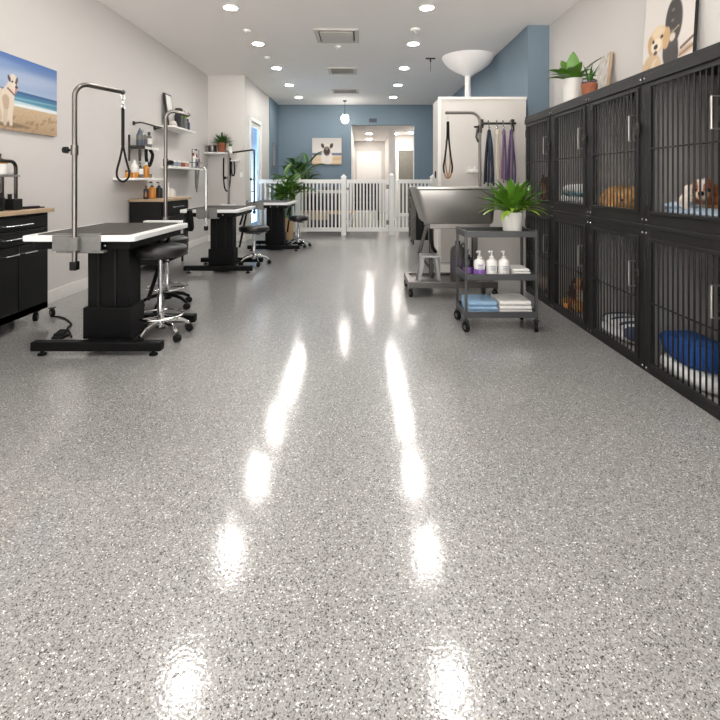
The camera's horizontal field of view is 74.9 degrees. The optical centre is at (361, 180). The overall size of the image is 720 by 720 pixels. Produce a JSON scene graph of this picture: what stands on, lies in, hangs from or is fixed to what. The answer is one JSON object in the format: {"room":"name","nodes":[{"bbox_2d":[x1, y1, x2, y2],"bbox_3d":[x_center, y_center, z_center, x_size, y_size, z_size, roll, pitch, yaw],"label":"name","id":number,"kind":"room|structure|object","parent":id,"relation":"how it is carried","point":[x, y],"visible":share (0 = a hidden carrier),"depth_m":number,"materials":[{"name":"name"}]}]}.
{"room":"dog grooming salon","nodes":[
{"label":"dog grooming salon","id":0,"kind":"room"},
{"bbox_2d":[0,0,207,290],"bbox_3d":[-3.250,-0.470,3.425,0.100,3.440,12.850,0,0,0],"label":"wall","id":1,"kind":"structure","parent":0,"point":[84,41],"depth_m":5.67,"materials":[{"name":"paint"}]},
{"bbox_2d":[0,51,56,136],"bbox_3d":[-3.182,-0.800,4.250,0.034,0.680,1.250,0,0,0],"label":"print","id":2,"kind":"object","parent":1,"relation":"attached to","point":[28,90],"visible":1,"depth_m":4.43},
{"bbox_2d":[48,235,207,303],"bbox_3d":[-3.192,1.185,3.375,0.016,0.130,12.750,0,0,0],"label":"baseboard","id":3,"kind":"structure","parent":1,"relation":"attached to","point":[61,292],"depth_m":5.19,"materials":[{"name":"white"}]},
{"bbox_2d":[113,178,163,179],"bbox_3d":[-3.060,-0.025,6.520,0.280,0.030,0.960,0,0,0],"label":"wall shelf","id":4,"kind":"object","parent":1,"relation":"attached to","point":[113,178],"visible":0.78,"depth_m":6.22,"materials":[{"name":"white plastic"}]},
{"bbox_2d":[130,160,138,177],"bbox_3d":[-3.020,-0.163,6.239,0.105,0.245,0.105,0,0,0],"label":"bottle","id":5,"kind":"object","parent":4,"relation":"on","point":[134,168],"visible":0.84,"depth_m":6.20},
{"bbox_2d":[143,162,148,177],"bbox_3d":[-3.000,-0.152,6.534,0.084,0.225,0.084,0,0,0],"label":"bottle","id":6,"kind":"object","parent":4,"relation":"on","point":[146,167],"visible":0.93,"depth_m":6.50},
{"bbox_2d":[128,135,158,160],"bbox_3d":[-3.087,-0.455,6.665,0.225,0.360,0.470,0,0,0],"label":"rack","id":7,"kind":"object","parent":1,"relation":"attached to","point":[139,148],"visible":0.97,"depth_m":6.43,"materials":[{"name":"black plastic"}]},
{"bbox_2d":[136,128,143,144],"bbox_3d":[-3.085,-0.610,6.530,0.097,0.270,0.097,0,0,0],"label":"bottle","id":8,"kind":"object","parent":7,"relation":"on","point":[139,136],"visible":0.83,"depth_m":6.49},
{"bbox_2d":[144,149,153,166],"bbox_3d":[-3.030,-0.327,6.698,0.048,0.277,0.252,0,0,0],"label":"strap","id":9,"kind":"object","parent":7,"relation":"hanging from","point":[150,162],"visible":0.88,"depth_m":6.68,"materials":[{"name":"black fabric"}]},
{"bbox_2d":[156,125,195,133],"bbox_3d":[-3.060,-0.850,7.765,0.280,0.030,1.010,0,0,0],"label":"wall shelf","id":10,"kind":"object","parent":1,"relation":"attached to","point":[172,128],"visible":0.8,"depth_m":7.77,"materials":[{"name":"white plastic"}]},
{"bbox_2d":[163,93,173,124],"bbox_3d":[-3.124,-1.140,7.620,0.094,0.539,0.260,0,0,0],"label":"leaning board","id":11,"kind":"object","parent":10,"relation":"on","point":[167,98],"visible":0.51,"depth_m":7.57,"materials":[{"name":"white"}]},
{"bbox_2d":[174,108,182,127],"bbox_3d":[-3.005,-1.028,7.710,0.124,0.325,0.124,0,0,0],"label":"canister","id":12,"kind":"object","parent":10,"relation":"on","point":[178,118],"visible":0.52,"depth_m":7.66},
{"bbox_2d":[162,167,203,169],"bbox_3d":[-3.060,-0.215,8.120,0.280,0.030,1.240,0,0,0],"label":"wall shelf","id":13,"kind":"object","parent":1,"relation":"attached to","point":[178,168],"visible":0.87,"depth_m":7.84,"materials":[{"name":"white plastic"}]},
{"bbox_2d":[208,75,245,234],"bbox_3d":[-2.815,-0.470,9.800,0.770,3.440,0.100,0,0,0],"label":"wall","id":14,"kind":"structure","parent":0,"point":[226,93],"depth_m":9.75,"materials":[{"name":"paint"}]},
{"bbox_2d":[204,152,237,153],"bbox_3d":[-2.885,-0.571,9.620,0.610,0.030,0.260,0,0,0],"label":"wall shelf","id":15,"kind":"object","parent":14,"relation":"attached to","point":[204,152],"visible":0.78,"depth_m":9.50,"materials":[{"name":"white plastic"}]},
{"bbox_2d":[209,132,231,151],"bbox_3d":[-2.867,-0.797,9.513,0.594,0.423,0.438,0,0,0],"label":"potted fern","id":16,"kind":"object","parent":15,"relation":"on","point":[221,142],"visible":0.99,"depth_m":9.52,"materials":[{"name":"green plant"}]},
{"bbox_2d":[246,77,277,224],"bbox_3d":[-2.465,-0.470,11.675,0.130,3.440,3.650,0,0,0],"label":"wall","id":17,"kind":"structure","parent":0,"point":[257,101],"depth_m":11.72,"materials":[{"name":"paint"}]},
{"bbox_2d":[249,116,261,238],"bbox_3d":[-2.439,-0.080,10.725,0.121,2.660,1.150,0,0,0],"label":"door","id":18,"kind":"structure","parent":17,"relation":"in","point":[253,122],"depth_m":11.14,"materials":[{"name":"clear glass"}]},
{"bbox_2d":[98,0,578,104],"bbox_3d":[-0.285,-2.240,5.250,6.030,0.100,16.500,0,0,0],"label":"ceiling","id":19,"kind":"structure","parent":0,"point":[210,37],"depth_m":7.12,"materials":[{"name":"paint"}]},
{"bbox_2d":[313,29,358,42],"bbox_3d":[-0.375,-2.176,7.075,0.650,0.028,0.650,0,0,0],"label":"ceiling vent","id":20,"kind":"object","parent":19,"relation":"in","point":[322,35],"visible":1,"depth_m":7.01,"materials":[{"name":"metal"}]},
{"bbox_2d":[327,67,356,74],"bbox_3d":[-0.385,-2.175,9.325,0.570,0.029,0.550,0,0,0],"label":"ceiling vent","id":21,"kind":"object","parent":19,"relation":"in","point":[332,70],"visible":1,"depth_m":9.23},
{"bbox_2d":[332,89,358,93],"bbox_3d":[-0.400,-2.175,11.425,0.640,0.029,0.550,0,0,0],"label":"ceiling vent","id":22,"kind":"object","parent":19,"relation":"in","point":[335,91],"visible":1,"depth_m":11.37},
{"bbox_2d":[442,50,493,96],"bbox_3d":[1.870,-1.240,8.300,0.904,1.900,0.904,0,0,0],"label":"lamp","id":23,"kind":"object","parent":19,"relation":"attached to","point":[466,63],"visible":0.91,"depth_m":8.06,"materials":[{"name":"paint"}]},
{"bbox_2d":[352,132,353,218],"bbox_3d":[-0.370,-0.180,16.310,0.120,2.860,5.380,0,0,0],"label":"door frame","id":24,"kind":"structure","parent":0,"point":[352,132],"depth_m":15.34,"materials":[{"name":"paint"}]},
{"bbox_2d":[278,105,432,219],"bbox_3d":[0.100,-0.470,13.560,5.260,3.440,0.120,0,0,0],"label":"wall","id":25,"kind":"structure","parent":0,"point":[297,124],"depth_m":13.50,"materials":[{"name":"blue paint"}]},
{"bbox_2d":[312,138,341,163],"bbox_3d":[-1.006,-0.854,13.463,0.838,0.753,0.045,0,0,0],"label":"print","id":26,"kind":"object","parent":25,"relation":"attached to","point":[331,148],"visible":0.97,"depth_m":13.44},
{"bbox_2d":[351,126,413,224],"bbox_3d":[0.595,-0.170,13.565,1.810,2.840,0.130,0,0,0],"label":"trim","id":27,"kind":"structure","parent":25,"relation":"attached to","point":[351,126],"depth_m":13.50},
{"bbox_2d":[0,212,719,719],"bbox_3d":[-0.285,1.300,8.100,6.030,0.100,22.200,0,0,0],"label":"floor","id":28,"kind":"structure","parent":0,"point":[333,497],"depth_m":1.79,"materials":[{"name":"concrete"}]},
{"bbox_2d":[0,208,55,325],"bbox_3d":[-2.994,0.748,3.925,0.376,1.005,0.889,0,0,0],"label":"storage cabinet","id":29,"kind":"object","parent":28,"relation":"on","point":[23,268],"visible":0.97,"depth_m":3.93,"materials":[{"name":"black wood"}]},
{"bbox_2d":[0,208,54,216],"bbox_3d":[-2.996,0.263,3.890,0.372,0.035,0.820,0,0,0],"label":"countertop","id":30,"kind":"structure","parent":29,"relation":"on","point":[4,213],"depth_m":3.93,"materials":[{"name":"brown wood"}]},
{"bbox_2d":[0,159,19,198],"bbox_3d":[-3.080,0.030,3.835,0.170,0.430,0.570,0,0,0],"label":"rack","id":31,"kind":"object","parent":30,"relation":"on","point":[13,162],"visible":0.52,"depth_m":4.09,"materials":[{"name":"metal"}]},
{"bbox_2d":[0,154,7,173],"bbox_3d":[-3.060,-0.144,3.980,0.093,0.178,0.093,0,0,0],"label":"bottle","id":32,"kind":"object","parent":31,"relation":"on","point":[3,166],"visible":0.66,"depth_m":3.96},
{"bbox_2d":[4,194,22,209],"bbox_3d":[-2.950,0.177,3.970,0.100,0.135,0.100,0,0,0],"label":"box","id":33,"kind":"object","parent":30,"relation":"on","point":[10,204],"visible":0.85,"depth_m":3.93,"materials":[{"name":"black plastic"}]},
{"bbox_2d":[51,329,69,338],"bbox_3d":[-2.409,1.225,3.765,0.090,0.050,0.110,0,0,0],"label":"foot pedal","id":34,"kind":"object","parent":28,"relation":"on","point":[62,333],"visible":1,"depth_m":3.74,"materials":[{"name":"black plastic"}]},
{"bbox_2d":[23,83,196,355],"bbox_3d":[-1.938,0.274,3.830,1.006,1.952,1.176,0,0,0],"label":"table","id":35,"kind":"object","parent":28,"relation":"on","point":[113,312],"visible":0.96,"depth_m":3.49,"materials":[{"name":"black metal"}]},
{"bbox_2d":[68,237,79,250],"bbox_3d":[-2.000,0.439,3.267,0.064,0.095,0.043,0,0,0],"label":"clamp","id":36,"kind":"object","parent":35,"relation":"attached to","point":[73,242],"depth_m":3.25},
{"bbox_2d":[116,94,129,182],"bbox_3d":[-1.831,-0.327,3.599,0.111,0.681,0.033,0,0,0],"label":"loop","id":37,"kind":"object","parent":35,"relation":"hanging from","point":[122,108],"visible":1,"depth_m":3.59,"materials":[{"name":"black fabric"}]},
{"bbox_2d":[129,197,190,264],"bbox_3d":[-2.939,0.750,6.925,0.486,1.000,1.030,0,0,0],"label":"storage cabinet","id":38,"kind":"object","parent":28,"relation":"on","point":[141,209],"visible":0.34,"depth_m":6.43,"materials":[{"name":"black wood"}]},
{"bbox_2d":[129,197,190,201],"bbox_3d":[-2.941,0.268,6.925,0.482,0.035,1.030,0,0,0],"label":"countertop","id":39,"kind":"structure","parent":38,"relation":"on","point":[169,198],"depth_m":6.41,"materials":[{"name":"brown wood"}]},
{"bbox_2d":[148,182,155,198],"bbox_3d":[-2.980,0.129,6.670,0.110,0.242,0.110,0,0,0],"label":"bottle","id":40,"kind":"object","parent":39,"relation":"on","point":[152,190],"visible":0.93,"depth_m":6.63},
{"bbox_2d":[135,242,192,342],"bbox_3d":[-1.638,0.880,3.779,0.473,0.739,0.494,0,0,0],"label":"stool","id":41,"kind":"object","parent":28,"relation":"on","point":[161,252],"visible":0.78,"depth_m":3.71,"materials":[{"name":"black leather"}]},
{"bbox_2d":[143,235,191,312],"bbox_3d":[-1.932,0.898,4.642,0.512,0.704,0.494,0,0,0],"label":"stool","id":42,"kind":"object","parent":28,"relation":"on","point":[167,293],"visible":0.62,"depth_m":4.63,"materials":[{"name":"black metal"}]},
{"bbox_2d":[180,150,263,273],"bbox_3d":[-1.988,0.379,6.852,1.006,1.741,1.214,0,0,0],"label":"table","id":43,"kind":"object","parent":28,"relation":"on","point":[223,251],"visible":0.98,"depth_m":6.50,"materials":[{"name":"black metal"}]},
{"bbox_2d":[185,209,193,230],"bbox_3d":[-2.300,0.522,6.284,0.120,0.296,0.093,0,0,0],"label":"clamp","id":44,"kind":"object","parent":43,"relation":"hanging from","point":[189,220],"visible":0.99,"depth_m":6.25,"materials":[{"name":"black metal"}]},
{"bbox_2d":[238,225,270,266],"bbox_3d":[-1.611,0.961,7.061,0.489,0.579,0.486,0,0,0],"label":"stool","id":45,"kind":"object","parent":28,"relation":"on","point":[248,229],"visible":0.88,"depth_m":6.94,"materials":[{"name":"leather"}]},
{"bbox_2d":[232,149,302,250],"bbox_3d":[-1.701,0.342,8.802,1.173,1.816,1.116,0,0,0],"label":"table","id":46,"kind":"object","parent":28,"relation":"on","point":[275,238],"visible":0.95,"depth_m":8.51,"materials":[{"name":"black metal"}]},
{"bbox_2d":[267,164,315,239],"bbox_3d":[-1.673,0.438,10.198,1.060,1.624,1.111,0,0,-38],"label":"potted palm","id":47,"kind":"object","parent":28,"relation":"on","point":[282,192],"visible":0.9,"depth_m":10.04,"materials":[{"name":"green plant"}]},
{"bbox_2d":[285,217,293,239],"bbox_3d":[-1.620,1.020,10.150,0.310,0.460,0.310,0,0,0],"label":"pot","id":48,"kind":"object","parent":47,"relation":"on","point":[289,235],"depth_m":10.03,"materials":[{"name":"beige wood"}]},
{"bbox_2d":[286,213,310,247],"bbox_3d":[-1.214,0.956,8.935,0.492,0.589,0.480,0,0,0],"label":"stool","id":49,"kind":"object","parent":28,"relation":"on","point":[299,219],"visible":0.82,"depth_m":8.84,"materials":[{"name":"leather"}]},
{"bbox_2d":[277,151,326,232],"bbox_3d":[-1.524,0.262,11.538,1.342,1.977,1.332,0,0,0],"label":"potted palm","id":50,"kind":"object","parent":28,"relation":"on","point":[299,167],"visible":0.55,"depth_m":11.47,"materials":[{"name":"plant"}]},
{"bbox_2d":[258,174,346,235],"bbox_3d":[-1.366,0.547,10.800,2.027,1.405,0.136,0,0,0],"label":"picket fence","id":51,"kind":"object","parent":28,"relation":"on","point":[299,197],"visible":0.66,"depth_m":10.79,"materials":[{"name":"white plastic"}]},
{"bbox_2d":[294,211,355,219],"bbox_3d":[-0.935,1.015,12.250,1.630,0.470,0.340,0,0,0],"label":"bench","id":52,"kind":"object","parent":28,"relation":"on","point":[294,211],"visible":0.15,"depth_m":12.08,"materials":[{"name":"beige wood"}]},
{"bbox_2d":[355,183,378,219],"bbox_3d":[0.135,0.640,15.225,0.810,1.220,0.390,0,0,0],"label":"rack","id":53,"kind":"object","parent":28,"relation":"on","point":[355,183],"visible":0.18,"depth_m":15.37,"materials":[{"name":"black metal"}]},
{"bbox_2d":[388,173,432,235],"bbox_3d":[1.155,0.532,10.800,1.090,1.435,0.136,0,0,0],"label":"picket fence","id":54,"kind":"object","parent":28,"relation":"on","point":[392,229],"visible":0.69,"depth_m":10.78,"materials":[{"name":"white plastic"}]},
{"bbox_2d":[346,179,388,231],"bbox_3d":[0.132,0.562,10.789,0.981,1.195,0.067,0,0,0],"label":"gate","id":55,"kind":"object","parent":54,"relation":"attached to","point":[349,229],"visible":1,"depth_m":10.79,"materials":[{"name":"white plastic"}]},
{"bbox_2d":[409,189,427,243],"bbox_3d":[1.240,0.680,9.450,0.560,1.140,0.540,0,0,0],"label":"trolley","id":56,"kind":"object","parent":28,"relation":"on","point":[416,226],"visible":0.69,"depth_m":9.22,"materials":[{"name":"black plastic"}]},
{"bbox_2d":[404,111,498,296],"bbox_3d":[0.985,0.205,5.338,0.970,2.090,0.705,0,0,0],"label":"tub","id":57,"kind":"object","parent":28,"relation":"on","point":[438,207],"visible":0.85,"depth_m":5.02,"materials":[{"name":"metal"}]},
{"bbox_2d":[416,253,440,280],"bbox_3d":[0.735,0.962,5.200,0.261,0.296,0.200,0,0,0],"label":"step stool","id":58,"kind":"object","parent":57,"relation":"on","point":[436,261],"visible":0.91,"depth_m":5.11,"materials":[{"name":"metal"}]},
{"bbox_2d":[443,121,452,178],"bbox_3d":[1.035,-0.412,5.660,0.126,0.775,0.035,0,0,0],"label":"loop","id":59,"kind":"object","parent":57,"relation":"hanging from","point":[447,141],"visible":1,"depth_m":5.65,"materials":[{"name":"black fabric"}]},
{"bbox_2d":[410,275,487,280],"bbox_3d":[0.980,1.117,5.320,0.860,0.015,0.460,0,0,0],"label":"shelf","id":60,"kind":"object","parent":57,"relation":"attached to","point":[412,277],"depth_m":5.35,"materials":[{"name":"metal"}]},
{"bbox_2d":[409,186,498,223],"bbox_3d":[1.012,0.263,5.310,0.915,0.395,0.650,0,0,0],"label":"basin","id":61,"kind":"object","parent":57,"relation":"in","point":[433,204],"depth_m":5.01,"materials":[{"name":"metal"}]},
{"bbox_2d":[450,240,464,280],"bbox_3d":[1.060,0.884,5.200,0.164,0.450,0.164,0,0,-37],"label":"jug","id":62,"kind":"object","parent":57,"relation":"on","point":[461,248],"visible":0.6,"depth_m":5.14,"materials":[{"name":"plastic"}]},
{"bbox_2d":[454,226,539,331],"bbox_3d":[1.151,0.828,4.065,0.630,0.845,0.435,0,0,0],"label":"utility cart","id":63,"kind":"object","parent":28,"relation":"on","point":[466,232],"visible":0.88,"depth_m":3.88,"materials":[{"name":"metal"}]},
{"bbox_2d":[463,249,472,273],"bbox_3d":[0.925,0.699,4.100,0.085,0.211,0.085,0,0,0],"label":"bottle","id":64,"kind":"object","parent":63,"relation":"on","point":[470,260],"visible":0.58,"depth_m":4.07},
{"bbox_2d":[474,251,484,273],"bbox_3d":[0.995,0.696,3.978,0.093,0.216,0.097,0,0,0],"label":"bottle","id":65,"kind":"object","parent":63,"relation":"on","point":[479,263],"visible":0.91,"depth_m":3.95,"materials":[{"name":"white plastic"}]},
{"bbox_2d":[462,294,497,310],"bbox_3d":[1.010,1.061,4.045,0.250,0.107,0.270,0,0,0],"label":"folded towel","id":66,"kind":"object","parent":63,"relation":"on","point":[476,302],"visible":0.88,"depth_m":3.92,"materials":[{"name":"fabric"}]},
{"bbox_2d":[486,251,496,273],"bbox_3d":[1.098,0.696,3.978,0.093,0.216,0.097,0,0,0],"label":"bottle","id":67,"kind":"object","parent":63,"relation":"on","point":[491,263],"visible":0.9,"depth_m":3.95,"materials":[{"name":"white plastic"}]},
{"bbox_2d":[456,300,536,317],"bbox_3d":[1.152,1.105,4.065,0.612,0.050,0.382,0,0,0],"label":"tray","id":68,"kind":"object","parent":63,"relation":"on","point":[467,314],"depth_m":3.87,"materials":[{"name":"metal"}]},
{"bbox_2d":[456,266,536,279],"bbox_3d":[1.152,0.795,4.065,0.612,0.050,0.382,0,0,0],"label":"tray","id":69,"kind":"object","parent":63,"relation":"on","point":[459,269],"depth_m":3.87,"materials":[{"name":"metal"}]},
{"bbox_2d":[456,227,536,236],"bbox_3d":[1.152,0.440,4.065,0.612,0.050,0.382,0,0,0],"label":"tray","id":70,"kind":"object","parent":63,"relation":"on","point":[463,231],"depth_m":3.87,"materials":[{"name":"metal"}]},
{"bbox_2d":[498,251,508,273],"bbox_3d":[1.200,0.696,3.978,0.093,0.216,0.097,0,0,0],"label":"bottle","id":71,"kind":"object","parent":63,"relation":"on","point":[503,263],"visible":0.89,"depth_m":3.94,"materials":[{"name":"white plastic"}]},
{"bbox_2d":[491,294,531,310],"bbox_3d":[1.282,1.058,4.045,0.275,0.112,0.270,0,0,0],"label":"folded towel","id":72,"kind":"object","parent":63,"relation":"on","point":[505,302],"visible":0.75,"depth_m":3.92,"materials":[{"name":"fabric"}]},
{"bbox_2d":[479,178,548,230],"bbox_3d":[1.263,0.210,3.998,0.624,0.478,0.603,0,0,20],"label":"potted plant","id":73,"kind":"object","parent":63,"relation":"on","point":[511,200],"visible":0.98,"depth_m":3.94,"materials":[{"name":"green plant"}]},
{"bbox_2d":[509,265,530,273],"bbox_3d":[1.343,0.772,4.040,0.165,0.065,0.200,0,0,0],"label":"folded cloth","id":74,"kind":"object","parent":63,"relation":"on","point":[513,269],"visible":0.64,"depth_m":3.95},
{"bbox_2d":[525,207,551,307],"bbox_3d":[2.212,0.767,4.977,0.812,0.965,0.751,0,0,0],"label":"kennel","id":75,"kind":"object","parent":28,"relation":"on","point":[542,223],"visible":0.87,"depth_m":4.93,"materials":[{"name":"metal"}]},
{"bbox_2d":[525,107,551,209],"bbox_3d":[2.212,-0.220,4.977,0.812,1.010,0.751,0,0,0],"label":"kennel","id":76,"kind":"object","parent":75,"relation":"on","point":[538,132],"visible":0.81,"depth_m":4.97,"materials":[{"name":"metal"}]},
{"bbox_2d":[552,210,589,332],"bbox_3d":[2.212,0.767,4.225,0.812,0.965,0.751,0,0,0],"label":"kennel","id":77,"kind":"object","parent":28,"relation":"on","point":[570,231],"visible":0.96,"depth_m":4.27,"materials":[{"name":"metal"}]},
{"bbox_2d":[551,93,589,215],"bbox_3d":[2.212,-0.220,4.225,0.812,1.010,0.751,0,0,0],"label":"kennel","id":78,"kind":"object","parent":77,"relation":"on","point":[571,118],"visible":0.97,"depth_m":4.22,"materials":[{"name":"metal"}]},
{"bbox_2d":[561,184,582,203],"bbox_3d":[2.010,0.122,4.345,0.279,0.193,0.456,0,0,0],"label":"pet bed","id":79,"kind":"object","parent":78,"relation":"on","point":[570,184],"visible":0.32,"depth_m":4.21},
{"bbox_2d":[547,52,602,101],"bbox_3d":[2.069,-0.985,4.573,0.563,0.519,0.443,0,0,0],"label":"potted plant","id":80,"kind":"object","parent":78,"relation":"on","point":[570,72],"visible":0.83,"depth_m":4.53,"materials":[{"name":"green plant"}]},
{"bbox_2d":[580,64,598,94],"bbox_3d":[2.100,-0.891,4.341,0.211,0.331,0.210,0,0,0],"label":"potted succulent","id":81,"kind":"object","parent":78,"relation":"on","point":[589,86],"visible":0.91,"depth_m":4.30,"materials":[{"name":"green plant"}]},
{"bbox_2d":[581,82,597,94],"bbox_3d":[2.100,-0.810,4.340,0.140,0.170,0.140,0,0,0],"label":"pot","id":82,"kind":"object","parent":81,"relation":"attached to","point":[587,87],"depth_m":4.29,"materials":[{"name":"ceramic"}]},
{"bbox_2d":[561,297,582,312],"bbox_3d":[2.022,1.153,4.378,0.278,0.090,0.418,0,0,0],"label":"pet bed","id":83,"kind":"object","parent":77,"relation":"on","point":[565,297],"visible":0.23,"depth_m":4.25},
{"bbox_2d":[564,278,582,310],"bbox_3d":[2.051,1.018,4.380,0.492,0.276,0.282,0,0,-42],"label":"dog","id":84,"kind":"object","parent":83,"relation":"on","point":[565,303],"visible":0.29,"depth_m":4.27},
{"bbox_2d":[589,216,644,369],"bbox_3d":[2.212,0.767,3.473,0.812,0.965,0.751,0,0,0],"label":"kennel","id":85,"kind":"object","parent":28,"relation":"on","point":[617,247],"visible":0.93,"depth_m":3.54,"materials":[{"name":"metal"}]},
{"bbox_2d":[588,71,644,223],"bbox_3d":[2.212,-0.220,3.473,0.812,1.010,0.751,0,0,0],"label":"kennel","id":86,"kind":"object","parent":85,"relation":"on","point":[617,109],"visible":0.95,"depth_m":3.47,"materials":[{"name":"metal"}]},
{"bbox_2d":[596,51,612,88],"bbox_3d":[2.554,-1.034,4.984,0.108,0.620,0.220,0,0,0],"label":"wooden board","id":87,"kind":"object","parent":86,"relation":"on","point":[605,63],"visible":0.58,"depth_m":4.94,"materials":[{"name":"brown wood"}]},
{"bbox_2d":[599,185,633,208],"bbox_3d":[2.052,0.136,3.638,0.384,0.206,0.399,0,0,0],"label":"dog","id":88,"kind":"object","parent":86,"relation":"in","point":[618,185],"visible":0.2,"depth_m":3.55},
{"bbox_2d":[602,312,633,342],"bbox_3d":[2.032,1.121,3.600,0.288,0.153,0.493,0,0,0],"label":"pet bed","id":89,"kind":"object","parent":85,"relation":"on","point":[608,312],"visible":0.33,"depth_m":3.55,"materials":[{"name":"fabric"}]},
{"bbox_2d":[644,224,719,420],"bbox_3d":[2.212,0.767,2.721,0.812,0.965,0.751,0,0,0],"label":"kennel","id":90,"kind":"object","parent":28,"relation":"on","point":[682,267],"visible":0.97,"depth_m":2.92,"materials":[{"name":"metal"}]},
{"bbox_2d":[643,42,719,235],"bbox_3d":[2.212,-0.220,2.721,0.812,1.010,0.751,0,0,0],"label":"kennel","id":91,"kind":"object","parent":90,"relation":"on","point":[682,94],"visible":1,"depth_m":2.90,"materials":[{"name":"metal"}]},
{"bbox_2d":[642,0,698,71],"bbox_3d":[2.584,-1.207,3.962,0.087,0.960,0.654,0,0,0],"label":"print","id":92,"kind":"object","parent":91,"relation":"on","point":[671,26],"visible":0.69,"depth_m":3.94},
{"bbox_2d":[664,201,717,217],"bbox_3d":[2.047,0.172,2.762,0.337,0.095,0.524,0,0,0],"label":"pet bed","id":93,"kind":"object","parent":91,"relation":"on","point":[675,202],"visible":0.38,"depth_m":2.76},
{"bbox_2d":[664,201,698,208],"bbox_3d":[2.021,0.155,2.926,0.240,0.060,0.180,0,0,0],"label":"pillow","id":94,"kind":"object","parent":93,"relation":"on","point":[675,202],"depth_m":2.89,"materials":[{"name":"fabric"}]},
{"bbox_2d":[679,178,717,208],"bbox_3d":[2.082,0.091,2.868,0.245,0.222,0.395,0,0,36],"label":"dog","id":95,"kind":"object","parent":93,"relation":"on","point":[703,179],"visible":0.52,"depth_m":2.77},
{"bbox_2d":[660,330,717,394],"bbox_3d":[2.028,1.073,2.826,0.286,0.250,0.523,0,0,0],"label":"pet bed","id":96,"kind":"object","parent":90,"relation":"on","point":[665,331],"visible":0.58,"depth_m":2.76,"materials":[{"name":"fabric"}]},
{"bbox_2d":[660,330,717,373],"bbox_3d":[2.031,1.029,2.858,0.279,0.163,0.459,0,0,0],"label":"cushion","id":97,"kind":"object","parent":96,"relation":"on","point":[670,331],"depth_m":2.78,"materials":[{"name":"fabric"}]},
{"bbox_2d":[354,141,384,211],"bbox_3d":[0.285,-0.180,19.050,1.430,2.860,0.100,0,0,0],"label":"wall","id":98,"kind":"structure","parent":0,"point":[359,146],"depth_m":19.00,"materials":[{"name":"paint"}]},
{"bbox_2d":[357,152,380,211],"bbox_3d":[0.290,0.030,18.954,0.980,2.440,0.092,0,0,0],"label":"door","id":99,"kind":"structure","parent":98,"relation":"in","point":[368,163],"depth_m":18.97,"materials":[{"name":"metal"}]},
{"bbox_2d":[351,125,413,140],"bbox_3d":[0.985,-1.660,16.360,2.830,0.100,5.480,0,0,0],"label":"ceiling","id":100,"kind":"structure","parent":0,"point":[380,132],"depth_m":15.29,"materials":[{"name":"paint"}]},
{"bbox_2d":[385,135,388,216],"bbox_3d":[0.995,-0.180,17.050,0.130,2.860,3.900,0,0,0],"label":"wall","id":101,"kind":"structure","parent":0,"point":[387,139],"depth_m":17.14,"materials":[{"name":"paint"}]},
{"bbox_2d":[389,130,394,219],"bbox_3d":[0.960,-0.180,15.025,0.200,2.860,0.150,0,0,0],"label":"trim","id":102,"kind":"structure","parent":101,"relation":"attached to","point":[391,132],"depth_m":14.95,"materials":[{"name":"paint"}]},
{"bbox_2d":[395,135,412,178],"bbox_3d":[1.730,-0.180,16.650,1.340,2.860,0.100,0,0,0],"label":"wall","id":103,"kind":"structure","parent":0,"point":[401,141],"depth_m":16.60,"materials":[{"name":"paint"}]},
{"bbox_2d":[397,148,412,215],"bbox_3d":[1.545,0.040,16.575,0.650,2.420,0.050,0,0,0],"label":"door","id":104,"kind":"structure","parent":103,"relation":"in","point":[404,155],"depth_m":16.57,"materials":[{"name":"clear glass"}]},
{"bbox_2d":[433,99,525,264],"bbox_3d":[1.643,0.055,6.675,1.185,2.390,0.550,0,0,0],"label":"wall partition","id":105,"kind":"structure","parent":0,"point":[464,145],"depth_m":6.40,"materials":[{"name":"paint"}]},
{"bbox_2d":[438,99,440,264],"bbox_3d":[1.052,0.015,6.393,0.045,2.250,0.015,0,0,0],"label":"trim","id":106,"kind":"structure","parent":105,"relation":"attached to","point":[439,100],"depth_m":6.38,"materials":[{"name":"paint"}]},
{"bbox_2d":[438,97,526,98],"bbox_3d":[1.637,-1.127,6.393,1.205,0.035,0.015,0,0,0],"label":"trim","id":107,"kind":"structure","parent":105,"relation":"attached to","point":[438,97],"depth_m":6.38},
{"bbox_2d":[481,119,515,131],"bbox_3d":[1.840,-0.755,6.316,0.464,0.170,0.169,0,0,0],"label":"rail","id":108,"kind":"object","parent":105,"relation":"attached to","point":[511,122],"visible":0.97,"depth_m":6.28,"materials":[{"name":"metal"}]},
{"bbox_2d":[483,127,494,185],"bbox_3d":[1.690,-0.326,6.249,0.149,0.793,0.052,0,0,0],"label":"towel","id":109,"kind":"object","parent":108,"relation":"hanging from","point":[489,157],"visible":1,"depth_m":6.24,"materials":[{"name":"blue fabric"}]},
{"bbox_2d":[496,127,498,178],"bbox_3d":[1.800,-0.374,6.245,0.052,0.698,0.039,0,0,0],"label":"towel","id":110,"kind":"object","parent":108,"relation":"hanging from","point":[497,130],"visible":1,"depth_m":6.25,"materials":[{"name":"beige fabric"}]},
{"bbox_2d":[501,127,506,182],"bbox_3d":[1.885,-0.347,6.245,0.072,0.750,0.041,0,0,21],"label":"towel","id":111,"kind":"object","parent":108,"relation":"hanging from","point":[503,173],"visible":1,"depth_m":6.24,"materials":[{"name":"purple fabric"}]},
{"bbox_2d":[507,127,515,182],"bbox_3d":[1.985,-0.339,6.249,0.124,0.768,0.052,0,0,0],"label":"towel","id":112,"kind":"object","parent":108,"relation":"hanging from","point":[511,151],"visible":0.94,"depth_m":6.24,"materials":[{"name":"purple fabric"}]},
{"bbox_2d":[452,25,548,116],"bbox_3d":[2.530,-0.470,10.050,0.400,3.440,6.900,0,0,0],"label":"wall","id":113,"kind":"structure","parent":0,"point":[520,68],"depth_m":6.82,"materials":[{"name":"blue paint"}]},
{"bbox_2d":[549,0,719,107],"bbox_3d":[2.680,-0.470,1.800,0.100,3.440,9.600,0,0,0],"label":"wall","id":114,"kind":"structure","parent":0,"point":[591,29],"depth_m":5.04,"materials":[{"name":"paint"}]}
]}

